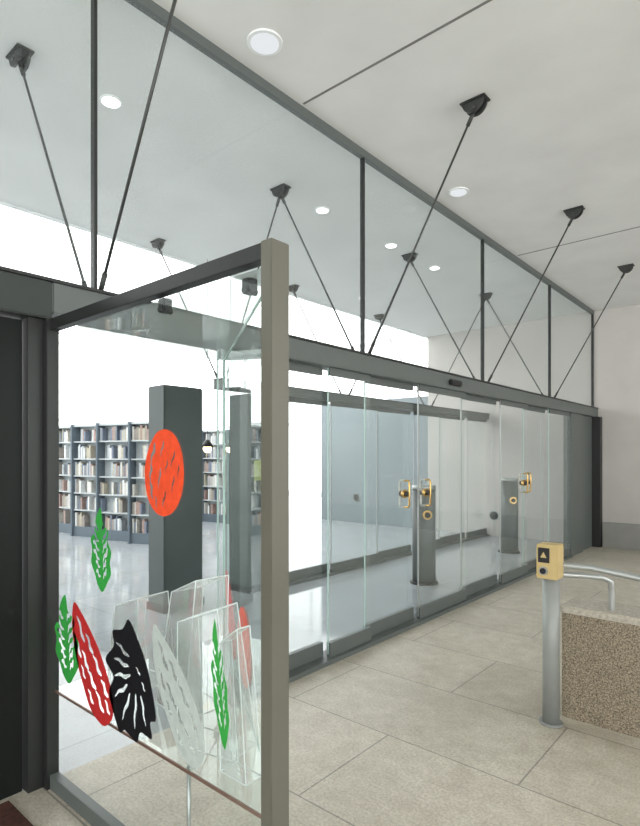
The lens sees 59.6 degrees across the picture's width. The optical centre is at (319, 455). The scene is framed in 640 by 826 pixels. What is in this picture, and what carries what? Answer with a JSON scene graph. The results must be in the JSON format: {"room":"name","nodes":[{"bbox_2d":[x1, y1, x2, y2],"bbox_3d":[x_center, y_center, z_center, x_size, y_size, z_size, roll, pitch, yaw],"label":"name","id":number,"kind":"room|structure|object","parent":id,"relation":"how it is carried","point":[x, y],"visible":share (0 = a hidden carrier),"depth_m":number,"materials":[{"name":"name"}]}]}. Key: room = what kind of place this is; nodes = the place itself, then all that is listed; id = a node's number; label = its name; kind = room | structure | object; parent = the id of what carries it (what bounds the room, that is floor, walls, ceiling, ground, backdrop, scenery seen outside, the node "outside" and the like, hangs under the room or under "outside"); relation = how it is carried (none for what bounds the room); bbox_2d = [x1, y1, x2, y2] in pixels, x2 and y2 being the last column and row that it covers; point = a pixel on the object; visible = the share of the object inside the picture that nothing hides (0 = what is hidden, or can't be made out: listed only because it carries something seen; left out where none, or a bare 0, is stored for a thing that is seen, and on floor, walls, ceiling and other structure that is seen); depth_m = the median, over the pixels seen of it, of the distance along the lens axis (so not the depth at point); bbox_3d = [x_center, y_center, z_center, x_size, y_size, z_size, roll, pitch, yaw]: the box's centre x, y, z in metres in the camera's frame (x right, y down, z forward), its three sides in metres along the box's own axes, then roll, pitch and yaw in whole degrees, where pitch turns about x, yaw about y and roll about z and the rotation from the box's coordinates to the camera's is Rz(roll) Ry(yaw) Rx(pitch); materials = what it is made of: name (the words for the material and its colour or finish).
{"room":"lobby","nodes":[
{"label":"lobby","id":0,"kind":"room"},
{"bbox_2d":[0,0,639,336],"bbox_3d":[2.902,-2.820,1.725,14.850,0.300,16.400,0,0,41],"label":"ceiling","id":1,"kind":"structure","parent":0,"point":[558,130],"depth_m":4.73,"materials":[{"name":"paint"}]},
{"bbox_2d":[100,94,121,108],"bbox_3d":[-1.571,-2.662,4.200,0.160,0.016,0.160,0,0,41],"label":"recessed light","id":2,"kind":"object","parent":1,"relation":"in","point":[111,101],"depth_m":4.19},
{"bbox_2d":[202,259,213,452],"bbox_3d":[-1.527,-1.357,7.579,0.180,2.625,0.180,0,0,41],"label":"pendant lamp","id":3,"kind":"object","parent":1,"relation":"hanging from","point":[206,445],"visible":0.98,"depth_m":7.58,"materials":[{"name":"metal"}]},
{"bbox_2d":[247,28,282,55],"bbox_3d":[-0.356,-2.662,3.604,0.230,0.016,0.230,0,0,41],"label":"recessed light","id":4,"kind":"object","parent":1,"relation":"in","point":[262,41],"depth_m":3.59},
{"bbox_2d":[225,183,354,377],"bbox_3d":[-0.410,-1.772,5.592,0.134,1.797,1.983,0,0,-45],"label":"brace","id":5,"kind":"object","parent":1,"relation":"attached to","point":[281,191],"visible":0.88,"depth_m":5.51,"materials":[{"name":"metal"}]},
{"bbox_2d":[315,206,329,213],"bbox_3d":[0.027,-2.662,6.058,0.160,0.016,0.160,0,0,41],"label":"recessed light","id":6,"kind":"object","parent":1,"relation":"in","point":[322,209],"depth_m":6.04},
{"bbox_2d":[125,0,593,313],"bbox_3d":[1.105,-2.638,5.743,0.050,0.065,12.050,0,0,41],"label":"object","id":7,"kind":"object","parent":1,"relation":"attached to","point":[149,8],"visible":1,"depth_m":4.34,"materials":[{"name":"grey paint"}]},
{"bbox_2d":[303,0,491,104],"bbox_3d":[4.180,-2.679,0.533,11.357,0.023,0.018,0,0,41],"label":"trim","id":8,"kind":"structure","parent":1,"relation":"attached to","point":[487,1],"depth_m":3.66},
{"bbox_2d":[349,252,475,394],"bbox_3d":[1.173,-1.772,7.426,1.977,1.797,0.110,0,0,41],"label":"brace","id":9,"kind":"object","parent":1,"relation":"attached to","point":[406,257],"visible":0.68,"depth_m":7.34,"materials":[{"name":"metal"}]},
{"bbox_2d":[448,187,468,196],"bbox_3d":[1.398,-2.662,5.643,0.200,0.016,0.200,0,0,41],"label":"recessed light","id":10,"kind":"object","parent":1,"relation":"in","point":[457,191],"depth_m":5.62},
{"bbox_2d":[431,292,543,405],"bbox_3d":[2.718,-1.772,9.223,1.977,1.797,0.110,0,0,41],"label":"brace","id":11,"kind":"object","parent":1,"relation":"attached to","point":[487,296],"visible":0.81,"depth_m":9.16,"materials":[{"name":"metal"}]},
{"bbox_2d":[518,226,639,255],"bbox_3d":[6.939,-2.679,3.740,11.357,0.023,0.018,0,0,41],"label":"trim","id":12,"kind":"structure","parent":1,"relation":"attached to","point":[639,226],"depth_m":6.92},
{"bbox_2d":[0,493,639,825],"bbox_3d":[-0.879,1.750,9.329,30.500,0.200,23.000,0,0,41],"label":"floor","id":13,"kind":"structure","parent":0,"point":[435,722],"depth_m":3.62,"materials":[{"name":"stone"}]},
{"bbox_2d":[0,316,21,799],"bbox_3d":[-3.452,0.490,0.417,0.135,2.320,6.130,0,0,41],"label":"service door","id":14,"kind":"structure","parent":13,"relation":"on","point":[10,328],"depth_m":2.71,"materials":[{"name":"metal"}]},
{"bbox_2d":[0,800,32,825],"bbox_3d":[-1.700,1.644,1.825,0.757,0.012,1.550,0,0,41],"label":"door mat","id":15,"kind":"object","parent":13,"relation":"on","point":[10,815],"visible":1,"depth_m":2.54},
{"bbox_2d":[21,317,43,793],"bbox_3d":[-1.424,0.480,2.814,0.105,2.340,0.130,0,0,41],"label":"door frame","id":16,"kind":"structure","parent":13,"relation":"on","point":[32,328],"depth_m":2.76,"materials":[{"name":"metal"}]},
{"bbox_2d":[59,421,148,543],"bbox_3d":[-5.915,0.500,13.406,1.542,2.300,8.754,0,0,-39],"label":"bookcases","id":17,"kind":"object","parent":13,"relation":"on","point":[103,465],"visible":0.29,"depth_m":11.03,"materials":[{"name":"blue metal"}]},
{"bbox_2d":[59,425,225,532],"bbox_3d":[-4.744,0.430,14.376,4.424,2.040,8.608,0,0,-39],"label":"books","id":18,"kind":"object","parent":17,"relation":"on","point":[112,522],"visible":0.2,"depth_m":11.44,"materials":[{"name":"paper"}]},
{"bbox_2d":[147,358,148,421],"bbox_3d":[-7.651,-1.350,24.843,0.100,6.000,0.070,0,0,41],"label":"mullion","id":19,"kind":"object","parent":13,"relation":"on","point":[147,358],"visible":0.36,"depth_m":24.80,"materials":[{"name":"white paint"}]},
{"bbox_2d":[44,237,288,825],"bbox_3d":[-0.395,0.482,2.700,1.610,2.335,1.157,0,0,41],"label":"frame","id":20,"kind":"object","parent":13,"relation":"on","point":[271,254],"visible":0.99,"depth_m":1.95,"materials":[{"name":"paint"}]},
{"bbox_2d":[55,595,78,683],"bbox_3d":[-1.221,0.880,2.690,0.247,0.419,0.001,-11,-7,40],"label":"cutout","id":21,"kind":"object","parent":20,"relation":"attached to","point":[68,674],"visible":1,"depth_m":2.69},
{"bbox_2d":[72,602,112,725],"bbox_3d":[-1.032,0.939,2.527,0.382,0.499,0.001,0,0,41],"label":"cutout","id":22,"kind":"object","parent":20,"relation":"attached to","point":[104,719],"visible":1,"depth_m":2.52},
{"bbox_2d":[91,508,110,591],"bbox_3d":[-0.971,0.415,2.475,0.182,0.372,0.001,-6,-4,41],"label":"cutout","id":23,"kind":"object","parent":20,"relation":"attached to","point":[102,583],"visible":1,"depth_m":2.48},
{"bbox_2d":[106,619,155,741],"bbox_3d":[-0.791,0.925,2.320,0.393,0.491,0.001,0,0,41],"label":"cutout","id":24,"kind":"object","parent":20,"relation":"attached to","point":[127,637],"visible":1,"depth_m":2.31},
{"bbox_2d":[108,591,175,689],"bbox_3d":[-0.928,0.938,2.909,0.244,0.464,0.244,0,0,35],"label":"display stand","id":25,"kind":"object","parent":20,"relation":"on","point":[144,597],"visible":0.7,"depth_m":2.93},
{"bbox_2d":[145,429,183,515],"bbox_3d":[-0.604,0.065,2.159,0.263,0.335,0.001,8,5,40],"label":"cutout","id":26,"kind":"object","parent":20,"relation":"attached to","point":[171,444],"visible":1,"depth_m":2.15},
{"bbox_2d":[152,624,204,769],"bbox_3d":[-0.535,0.899,2.100,0.299,0.499,0.001,-8,-5,40],"label":"cutout","id":27,"kind":"object","parent":20,"relation":"attached to","point":[193,760],"visible":1,"depth_m":2.10},
{"bbox_2d":[156,575,228,719],"bbox_3d":[-0.594,0.858,2.618,0.224,0.624,0.310,0,0,-44],"label":"display stand","id":28,"kind":"object","parent":20,"relation":"on","point":[195,584],"visible":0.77,"depth_m":2.59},
{"bbox_2d":[177,602,256,761],"bbox_3d":[-0.430,0.888,2.279,0.310,0.564,0.164,0,0,29],"label":"display stand","id":29,"kind":"object","parent":20,"relation":"on","point":[219,608],"visible":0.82,"depth_m":2.29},
{"bbox_2d":[211,619,228,747],"bbox_3d":[-0.349,0.790,1.940,0.083,0.439,0.001,-11,-7,40],"label":"cutout","id":30,"kind":"object","parent":20,"relation":"attached to","point":[223,732],"visible":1,"depth_m":1.94},
{"bbox_2d":[225,571,235,659],"bbox_3d":[-0.518,0.908,3.232,0.001,0.452,0.552,0,-6,-15],"label":"cutout","id":31,"kind":"object","parent":20,"relation":"attached to","point":[228,601],"visible":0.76,"depth_m":3.23},
{"bbox_2d":[218,625,260,785],"bbox_3d":[-0.297,0.898,2.063,0.166,0.544,0.084,0,0,41],"label":"display stand","id":32,"kind":"object","parent":20,"relation":"on","point":[238,631],"visible":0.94,"depth_m":2.06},
{"bbox_2d":[238,607,249,687],"bbox_3d":[-0.366,0.910,2.672,0.001,0.360,0.464,0,-6,-15],"label":"cutout","id":33,"kind":"object","parent":20,"relation":"attached to","point":[241,612],"visible":0.8,"depth_m":2.64},
{"bbox_2d":[149,384,201,605],"bbox_3d":[-1.582,0.450,6.135,0.300,2.400,0.500,0,0,41],"label":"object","id":34,"kind":"object","parent":13,"relation":"on","point":[175,539],"visible":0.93,"depth_m":6.01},
{"bbox_2d":[147,597,203,613],"bbox_3d":[-1.582,1.610,6.135,0.324,0.080,0.524,0,0,41],"label":"plinth","id":35,"kind":"object","parent":13,"relation":"on","point":[155,607],"visible":0.64,"depth_m":5.98,"materials":[{"name":"metal"}]},
{"bbox_2d":[202,429,229,523],"bbox_3d":[-3.896,0.500,15.815,1.400,2.300,7.190,0,0,-39],"label":"bookcases","id":36,"kind":"object","parent":13,"relation":"on","point":[206,517],"visible":0.04,"depth_m":13.94,"materials":[{"name":"blue metal"}]},
{"bbox_2d":[221,369,222,429],"bbox_3d":[-4.915,-1.350,27.970,0.070,6.000,0.100,0,0,41],"label":"mullion","id":37,"kind":"object","parent":13,"relation":"on","point":[221,369],"visible":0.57,"depth_m":27.91,"materials":[{"name":"white paint"}]},
{"bbox_2d":[229,582,260,593],"bbox_3d":[-0.864,1.610,6.969,0.374,0.080,0.424,0,0,41],"label":"plinth","id":38,"kind":"object","parent":13,"relation":"on","point":[235,587],"visible":0.36,"depth_m":6.78,"materials":[{"name":"metal"}]},
{"bbox_2d":[230,394,260,586],"bbox_3d":[-0.864,0.450,6.969,0.350,2.400,0.400,0,0,41],"label":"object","id":39,"kind":"object","parent":13,"relation":"on","point":[245,409],"visible":0.71,"depth_m":6.79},
{"bbox_2d":[254,460,260,480],"bbox_3d":[-0.759,0.175,6.800,0.010,0.250,0.120,0,0,41],"label":"notice sign","id":40,"kind":"object","parent":39,"relation":"attached to","point":[257,463],"visible":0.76,"depth_m":6.79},
{"bbox_2d":[214,379,488,419],"bbox_3d":[1.149,-0.812,9.003,0.180,0.105,7.050,0,0,41],"label":"beam","id":41,"kind":"structure","parent":39,"relation":"on","point":[230,385],"depth_m":7.94,"materials":[{"name":"metal"}]},
{"bbox_2d":[150,238,216,378],"bbox_3d":[-1.643,-1.772,6.683,1.107,1.797,0.129,0,0,35],"label":"brace","id":42,"kind":"object","parent":41,"relation":"on","point":[158,243],"visible":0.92,"depth_m":6.88,"materials":[{"name":"metal"}]},
{"bbox_2d":[289,284,340,392],"bbox_3d":[-0.088,-1.772,8.491,1.092,1.797,0.110,0,0,41],"label":"brace","id":43,"kind":"object","parent":41,"relation":"on","point":[292,288],"visible":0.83,"depth_m":8.70,"materials":[{"name":"metal"}]},
{"bbox_2d":[213,378,488,413],"bbox_3d":[1.149,-0.873,9.003,0.200,0.015,7.050,0,0,41],"label":"beam lip","id":44,"kind":"object","parent":41,"relation":"attached to","point":[219,378],"depth_m":7.99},
{"bbox_2d":[373,314,424,404],"bbox_3d":[1.457,-1.772,10.288,1.092,1.797,0.110,0,0,41],"label":"brace","id":45,"kind":"object","parent":41,"relation":"on","point":[379,317],"visible":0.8,"depth_m":10.49,"materials":[{"name":"metal"}]},
{"bbox_2d":[247,365,249,393],"bbox_3d":[-3.398,-1.350,26.666,0.070,6.000,0.100,0,0,41],"label":"mullion","id":46,"kind":"object","parent":13,"relation":"on","point":[248,366],"visible":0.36,"depth_m":26.65,"materials":[{"name":"white paint"}]},
{"bbox_2d":[221,421,320,428],"bbox_3d":[1.124,-1.410,22.776,16.000,0.120,0.120,0,0,41],"label":"transom","id":47,"kind":"object","parent":46,"relation":"attached to","point":[316,422],"visible":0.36,"depth_m":24.36,"materials":[{"name":"white paint"}]},
{"bbox_2d":[289,490,320,494],"bbox_3d":[1.124,1.590,22.776,16.000,0.120,0.120,0,0,41],"label":"transom","id":48,"kind":"object","parent":13,"relation":"on","point":[290,491],"depth_m":24.24,"materials":[{"name":"white paint"}]},
{"bbox_2d":[310,374,312,491],"bbox_3d":[-0.366,-1.350,24.057,0.070,6.000,0.100,0,0,41],"label":"mullion","id":49,"kind":"object","parent":13,"relation":"on","point":[311,375],"visible":0.64,"depth_m":24.03,"materials":[{"name":"white paint"}]},
{"bbox_2d":[347,379,349,393],"bbox_3d":[1.150,-1.350,22.753,0.070,6.000,0.100,0,0,41],"label":"mullion","id":50,"kind":"object","parent":13,"relation":"on","point":[348,380],"visible":0.02,"depth_m":22.71,"materials":[{"name":"white paint"}]},
{"bbox_2d":[221,335,422,368],"bbox_3d":[1.124,-4.410,22.776,16.000,0.120,0.120,0,0,41],"label":"transom","id":51,"kind":"object","parent":50,"relation":"on","point":[412,336],"visible":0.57,"depth_m":21.71,"materials":[{"name":"white paint"}]},
{"bbox_2d":[321,396,427,527],"bbox_3d":[1.295,0.150,13.659,3.150,3.000,0.200,0,0,41],"label":"wall","id":52,"kind":"structure","parent":13,"relation":"on","point":[394,430],"depth_m":13.57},
{"bbox_2d":[226,351,582,555],"bbox_3d":[1.911,0.470,6.679,0.120,2.360,7.880,0,0,41],"label":"door frame","id":53,"kind":"structure","parent":13,"relation":"on","point":[572,422],"depth_m":9.16,"materials":[{"name":"grey paint"}]},
{"bbox_2d":[217,360,218,694],"bbox_3d":[-0.679,0.440,3.714,0.012,2.300,0.006,0,0,41],"label":"pane edge","id":54,"kind":"object","parent":53,"relation":"attached to","point":[217,360],"visible":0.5,"depth_m":3.71,"materials":[{"name":"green glass"}]},
{"bbox_2d":[327,367,328,653],"bbox_3d":[0.064,0.440,4.486,0.012,2.300,0.006,0,0,41],"label":"pane edge","id":55,"kind":"object","parent":53,"relation":"attached to","point":[328,367],"visible":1,"depth_m":4.48,"materials":[{"name":"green glass"}]},
{"bbox_2d":[364,382,364,626],"bbox_3d":[0.397,0.440,4.965,0.012,2.300,0.006,0,0,41],"label":"pane edge","id":56,"kind":"object","parent":53,"relation":"attached to","point":[364,382],"visible":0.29,"depth_m":4.96,"materials":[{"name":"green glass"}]},
{"bbox_2d":[212,555,572,709],"bbox_3d":[1.699,1.633,6.433,0.180,0.035,7.230,0,0,41],"label":"sill","id":57,"kind":"structure","parent":53,"relation":"attached to","point":[306,669],"depth_m":4.87,"materials":[{"name":"grey paint"}]},
{"bbox_2d":[217,641,322,698],"bbox_3d":[-0.332,1.560,4.118,0.040,0.120,1.050,0,0,41],"label":"rail","id":58,"kind":"object","parent":57,"relation":"on","point":[309,653],"visible":0.43,"depth_m":4.23,"materials":[{"name":"metal"}]},
{"bbox_2d":[327,626,370,657],"bbox_3d":[0.251,1.560,4.704,0.040,0.120,0.560,0,0,41],"label":"rail","id":59,"kind":"object","parent":57,"relation":"on","point":[341,644],"visible":1,"depth_m":4.67,"materials":[{"name":"metal"}]},
{"bbox_2d":[363,606,413,635],"bbox_3d":[0.659,1.560,5.270,0.040,0.120,0.790,0,0,41],"label":"rail","id":60,"kind":"object","parent":57,"relation":"on","point":[386,622],"visible":0.79,"depth_m":5.25,"materials":[{"name":"metal"}]},
{"bbox_2d":[417,588,466,618],"bbox_3d":[1.308,1.560,5.932,0.040,0.120,1.020,0,0,41],"label":"rail","id":61,"kind":"object","parent":57,"relation":"on","point":[441,603],"visible":1,"depth_m":5.88,"materials":[{"name":"metal"}]},
{"bbox_2d":[459,574,496,595],"bbox_3d":[1.914,1.560,6.729,0.040,0.120,0.940,0,0,41],"label":"rail","id":62,"kind":"object","parent":57,"relation":"on","point":[488,581],"visible":0.79,"depth_m":6.74,"materials":[{"name":"metal"}]},
{"bbox_2d":[499,564,527,583],"bbox_3d":[2.573,1.560,7.403,0.040,0.120,0.900,0,0,41],"label":"rail","id":63,"kind":"object","parent":57,"relation":"on","point":[519,571],"visible":1,"depth_m":7.33,"materials":[{"name":"metal"}]},
{"bbox_2d":[523,558,535,569],"bbox_3d":[3.104,1.560,8.113,0.040,0.120,0.830,0,0,41],"label":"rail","id":64,"kind":"object","parent":57,"relation":"on","point":[531,563],"visible":0.43,"depth_m":7.99,"materials":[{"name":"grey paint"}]},
{"bbox_2d":[399,480,409,507],"bbox_3d":[0.825,0.370,5.463,0.130,0.280,0.084,0,0,41],"label":"door pull","id":65,"kind":"object","parent":53,"relation":"attached to","point":[402,493],"visible":1,"depth_m":5.44,"materials":[{"name":"metal"}]},
{"bbox_2d":[417,384,418,616],"bbox_3d":[0.973,0.440,5.543,0.012,2.300,0.014,0,0,41],"label":"pane edge","id":66,"kind":"object","parent":53,"relation":"attached to","point":[417,384],"visible":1,"depth_m":5.54,"materials":[{"name":"glass"}]},
{"bbox_2d":[420,479,430,506],"bbox_3d":[1.066,0.370,5.652,0.130,0.280,0.084,0,0,41],"label":"door pull","id":67,"kind":"object","parent":53,"relation":"attached to","point":[425,492],"visible":1,"depth_m":5.63,"materials":[{"name":"metal"}]},
{"bbox_2d":[460,398,461,589],"bbox_3d":[1.606,0.440,6.371,0.012,2.300,0.014,0,0,41],"label":"pane edge","id":68,"kind":"object","parent":53,"relation":"attached to","point":[460,398],"visible":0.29,"depth_m":6.37,"materials":[{"name":"glass"}]},
{"bbox_2d":[500,400,500,581],"bbox_3d":[2.277,0.440,7.059,0.012,2.300,0.014,0,0,41],"label":"pane edge","id":69,"kind":"object","parent":53,"relation":"attached to","point":[500,400],"visible":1,"depth_m":7.05,"materials":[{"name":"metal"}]},
{"bbox_2d":[522,409,522,564],"bbox_3d":[2.829,0.440,7.793,0.012,2.300,0.006,0,0,41],"label":"pane edge","id":70,"kind":"object","parent":53,"relation":"attached to","point":[522,409],"visible":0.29,"depth_m":7.79,"materials":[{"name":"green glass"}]},
{"bbox_2d":[519,473,527,492],"bbox_3d":[2.788,0.370,7.653,0.130,0.280,0.084,0,0,41],"label":"door pull","id":71,"kind":"object","parent":53,"relation":"attached to","point":[523,482],"visible":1,"depth_m":7.63,"materials":[{"name":"metal"}]},
{"bbox_2d":[548,409,548,541],"bbox_3d":[3.429,0.440,8.398,0.012,2.300,0.006,0,0,41],"label":"pane edge","id":72,"kind":"object","parent":53,"relation":"attached to","point":[548,409],"visible":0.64,"depth_m":8.39,"materials":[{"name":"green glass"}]},
{"bbox_2d":[410,485,437,585],"bbox_3d":[1.353,1.015,7.278,0.360,1.270,0.360,0,0,41],"label":"bollard","id":73,"kind":"object","parent":13,"relation":"on","point":[427,515],"visible":0.89,"depth_m":7.15,"materials":[{"name":"metal"}]},
{"bbox_2d":[498,478,519,553],"bbox_3d":[3.249,1.015,9.604,0.360,1.270,0.360,0,0,41],"label":"bollard","id":74,"kind":"object","parent":13,"relation":"on","point":[509,486],"visible":0.93,"depth_m":9.47,"materials":[{"name":"metal"}]},
{"bbox_2d":[583,416,591,549],"bbox_3d":[4.712,0.470,10.028,0.160,2.360,0.850,0,0,41],"label":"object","id":75,"kind":"object","parent":13,"relation":"on","point":[587,421],"visible":0.29,"depth_m":9.98,"materials":[{"name":"metal"}]},
{"bbox_2d":[52,282,597,416],"bbox_3d":[1.819,-0.787,6.573,0.180,0.155,9.860,0,0,41],"label":"beam","id":76,"kind":"structure","parent":75,"relation":"on","point":[65,299],"depth_m":4.27,"materials":[{"name":"metal"}]},
{"bbox_2d":[0,270,51,319],"bbox_3d":[-2.109,-0.772,2.006,0.180,0.185,2.190,0,0,41],"label":"beam","id":77,"kind":"structure","parent":76,"relation":"attached to","point":[21,296],"depth_m":2.68,"materials":[{"name":"metal"}]},
{"bbox_2d":[0,266,53,282],"bbox_3d":[-2.109,-0.873,2.006,0.200,0.015,2.190,0,0,41],"label":"beam","id":78,"kind":"object","parent":77,"relation":"attached to","point":[2,268],"depth_m":2.68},
{"bbox_2d":[5,43,86,285],"bbox_3d":[-1.663,-1.772,3.429,1.065,1.797,0.110,0,0,41],"label":"brace","id":79,"kind":"object","parent":76,"relation":"on","point":[20,55],"visible":0.91,"depth_m":3.60,"materials":[{"name":"metal"}]},
{"bbox_2d":[91,0,96,288],"bbox_3d":[-1.226,-1.745,3.033,0.040,1.730,0.018,0,0,41],"label":"mullion","id":80,"kind":"object","parent":76,"relation":"on","point":[93,2],"visible":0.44,"depth_m":3.02,"materials":[{"name":"metal"}]},
{"bbox_2d":[98,0,176,289],"bbox_3d":[-0.769,-1.772,2.640,1.089,1.797,0.110,0,0,41],"label":"brace","id":81,"kind":"object","parent":76,"relation":"on","point":[104,274],"visible":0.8,"depth_m":2.74,"materials":[{"name":"metal"}]},
{"bbox_2d":[52,279,598,408],"bbox_3d":[1.820,-0.873,6.573,0.200,0.015,9.860,0,0,41],"label":"beam lip","id":82,"kind":"object","parent":76,"relation":"attached to","point":[55,280],"depth_m":4.12,"materials":[{"name":"metal"}]},
{"bbox_2d":[360,157,364,351],"bbox_3d":[0.372,-1.745,4.890,0.040,1.730,0.018,0,0,41],"label":"mullion","id":83,"kind":"object","parent":76,"relation":"on","point":[362,160],"visible":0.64,"depth_m":4.88,"materials":[{"name":"metal"}]},
{"bbox_2d":[368,93,489,353],"bbox_3d":[0.829,-1.772,4.497,1.089,1.797,0.110,0,0,41],"label":"brace","id":84,"kind":"object","parent":76,"relation":"on","point":[475,106],"visible":0.95,"depth_m":4.27,"materials":[{"name":"metal"}]},
{"bbox_2d":[481,239,483,380],"bbox_3d":[1.956,-1.745,6.732,0.040,1.730,0.018,0,0,41],"label":"mullion","id":85,"kind":"object","parent":76,"relation":"on","point":[482,240],"visible":0.64,"depth_m":6.72,"materials":[{"name":"metal"}]},
{"bbox_2d":[487,205,584,381],"bbox_3d":[2.413,-1.772,6.340,1.089,1.797,0.110,0,0,41],"label":"brace","id":86,"kind":"object","parent":76,"relation":"on","point":[573,213],"visible":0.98,"depth_m":6.14,"materials":[{"name":"metal"}]},
{"bbox_2d":[548,285,550,396],"bbox_3d":[3.502,-1.745,8.529,0.040,1.730,0.018,0,0,41],"label":"mullion","id":87,"kind":"object","parent":76,"relation":"on","point":[549,286],"visible":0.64,"depth_m":8.52,"materials":[{"name":"metal"}]},
{"bbox_2d":[591,314,593,406],"bbox_3d":[5.015,-1.745,10.288,0.040,1.730,0.018,0,0,41],"label":"mullion","id":88,"kind":"object","parent":76,"relation":"on","point":[592,315],"visible":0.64,"depth_m":10.28,"materials":[{"name":"metal"}]},
{"bbox_2d":[554,263,634,397],"bbox_3d":[3.959,-1.772,8.136,1.089,1.797,0.110,0,0,41],"label":"brace","id":89,"kind":"object","parent":76,"relation":"on","point":[627,268],"visible":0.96,"depth_m":7.95,"materials":[{"name":"metal"}]},
{"bbox_2d":[539,562,639,728],"bbox_3d":[2.355,1.153,2.767,2.442,0.995,0.308,0,0,41],"label":"stair handrail","id":90,"kind":"object","parent":13,"relation":"on","point":[550,718],"visible":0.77,"depth_m":3.41,"materials":[{"name":"metal"}]},
{"bbox_2d":[536,542,562,579],"bbox_3d":[1.412,0.645,3.440,0.125,0.210,0.142,0,0,41],"label":"box","id":91,"kind":"object","parent":90,"relation":"attached to","point":[549,555],"visible":1,"depth_m":3.40,"materials":[{"name":"metal"}]},
{"bbox_2d":[592,417,601,546],"bbox_3d":[5.054,0.470,10.195,0.140,2.360,0.150,0,0,41],"label":"end post","id":92,"kind":"object","parent":13,"relation":"on","point":[596,421],"depth_m":10.14,"materials":[{"name":"metal"}]},
{"bbox_2d":[560,596,639,738],"bbox_3d":[3.953,2.098,1.652,6.160,2.305,0.310,0,0,41],"label":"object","id":93,"kind":"object","parent":13,"relation":"on","point":[601,645],"visible":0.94,"depth_m":3.41,"materials":[{"name":"stone"}]},
{"bbox_3d":[-18.554,-1.350,12.167,0.100,6.000,0.070,0,0,41],"label":"mullion","id":94,"kind":"object","parent":13,"relation":"on","visible":0},
{"bbox_2d":[59,418,220,428],"bbox_3d":[-12.440,-1.410,19.274,0.120,0.120,23.000,0,0,41],"label":"transom","id":95,"kind":"object","parent":94,"relation":"attached to","point":[60,419],"visible":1,"depth_m":22.89,"materials":[{"name":"white paint"}]},
{"bbox_2d":[428,304,639,542],"bbox_3d":[8.151,-0.510,7.828,14.850,4.320,0.300,0,0,41],"label":"wall","id":96,"kind":"structure","parent":0,"point":[617,330],"depth_m":10.98,"materials":[{"name":"paint"}]},
{"bbox_2d":[0,201,427,338],"bbox_3d":[-2.746,-2.835,6.583,0.050,0.370,16.400,0,0,41],"label":"trim","id":97,"kind":"structure","parent":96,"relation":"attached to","point":[1,202],"depth_m":7.17,"materials":[{"name":"white paint"}]},
{"bbox_2d":[289,534,488,585],"bbox_3d":[1.436,1.633,9.337,0.180,0.035,6.130,0,0,41],"label":"sill","id":98,"kind":"structure","parent":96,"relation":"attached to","point":[321,575],"depth_m":8.39,"materials":[{"name":"grey paint"}]},
{"bbox_2d":[289,563,326,580],"bbox_3d":[-0.243,1.560,7.431,0.040,0.120,1.030,0,0,41],"label":"rail","id":99,"kind":"object","parent":98,"relation":"on","point":[321,568],"visible":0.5,"depth_m":7.49,"materials":[{"name":"metal"}]},
{"bbox_2d":[330,552,379,571],"bbox_3d":[0.536,1.560,8.245,0.040,0.120,1.180,0,0,41],"label":"rail","id":100,"kind":"object","parent":98,"relation":"on","point":[335,566],"visible":1,"depth_m":8.18,"materials":[{"name":"metal"}]},
{"bbox_2d":[289,397,485,421],"bbox_3d":[1.436,0.415,9.337,0.088,2.350,6.130,0,0,41],"label":"rail","id":101,"kind":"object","parent":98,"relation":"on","point":[293,400],"depth_m":8.60,"materials":[{"name":"metal"}]},
{"bbox_2d":[330,401,330,569],"bbox_3d":[0.149,0.415,7.795,0.012,2.350,0.014,0,0,41],"label":"pane edge","id":102,"kind":"object","parent":101,"relation":"attached to","point":[330,401],"visible":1,"depth_m":7.79,"materials":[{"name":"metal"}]},
{"bbox_2d":[376,411,376,552],"bbox_3d":[0.886,0.415,8.744,0.012,2.350,0.014,0,0,41],"label":"pane edge","id":103,"kind":"object","parent":101,"relation":"attached to","point":[376,411],"visible":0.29,"depth_m":8.74,"materials":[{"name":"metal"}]},
{"bbox_2d":[439,418,439,537],"bbox_3d":[2.191,0.415,10.260,0.012,2.350,0.014,0,0,41],"label":"pane edge","id":104,"kind":"object","parent":101,"relation":"attached to","point":[439,418],"visible":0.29,"depth_m":10.25,"materials":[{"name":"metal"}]},
{"bbox_2d":[377,544,410,558],"bbox_3d":[1.208,1.560,9.118,0.040,0.120,0.980,0,0,41],"label":"rail","id":105,"kind":"object","parent":98,"relation":"on","point":[405,548],"visible":0.79,"depth_m":9.12,"materials":[{"name":"metal"}]},
{"bbox_2d":[438,532,464,542],"bbox_3d":[2.512,1.560,10.634,0.040,0.120,0.980,0,0,41],"label":"rail","id":106,"kind":"object","parent":98,"relation":"on","point":[453,537],"visible":0.79,"depth_m":10.61,"materials":[{"name":"metal"}]},
{"bbox_2d":[466,528,486,537],"bbox_3d":[3.170,1.560,11.307,0.040,0.120,0.860,0,0,41],"label":"rail","id":107,"kind":"object","parent":98,"relation":"on","point":[478,532],"visible":1,"depth_m":11.25,"materials":[{"name":"metal"}]},
{"bbox_2d":[489,510,498,520],"bbox_3d":[3.591,1.230,11.536,0.220,0.220,0.026,0,0,41],"label":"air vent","id":108,"kind":"object","parent":96,"relation":"in","point":[493,515],"visible":1,"depth_m":11.52,"materials":[{"name":"metal"}]},
{"bbox_2d":[602,522,639,549],"bbox_3d":[9.406,1.425,6.517,11.237,0.450,0.050,0,0,41],"label":"baseboard","id":109,"kind":"structure","parent":96,"relation":"attached to","point":[614,535],"depth_m":9.96,"materials":[{"name":"stone"}]},
{"bbox_3d":[-12.767,-1.350,4.254,19.093,6.000,0.200,0,0,41],"label":"wall","id":110,"kind":"structure","parent":0,"visible":0},
{"bbox_2d":[59,341,220,368],"bbox_3d":[-12.440,-4.410,19.274,0.120,0.120,23.000,0,0,41],"label":"transom","id":111,"kind":"object","parent":110,"relation":"attached to","point":[60,343],"visible":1,"depth_m":24.25,"materials":[{"name":"white paint"}]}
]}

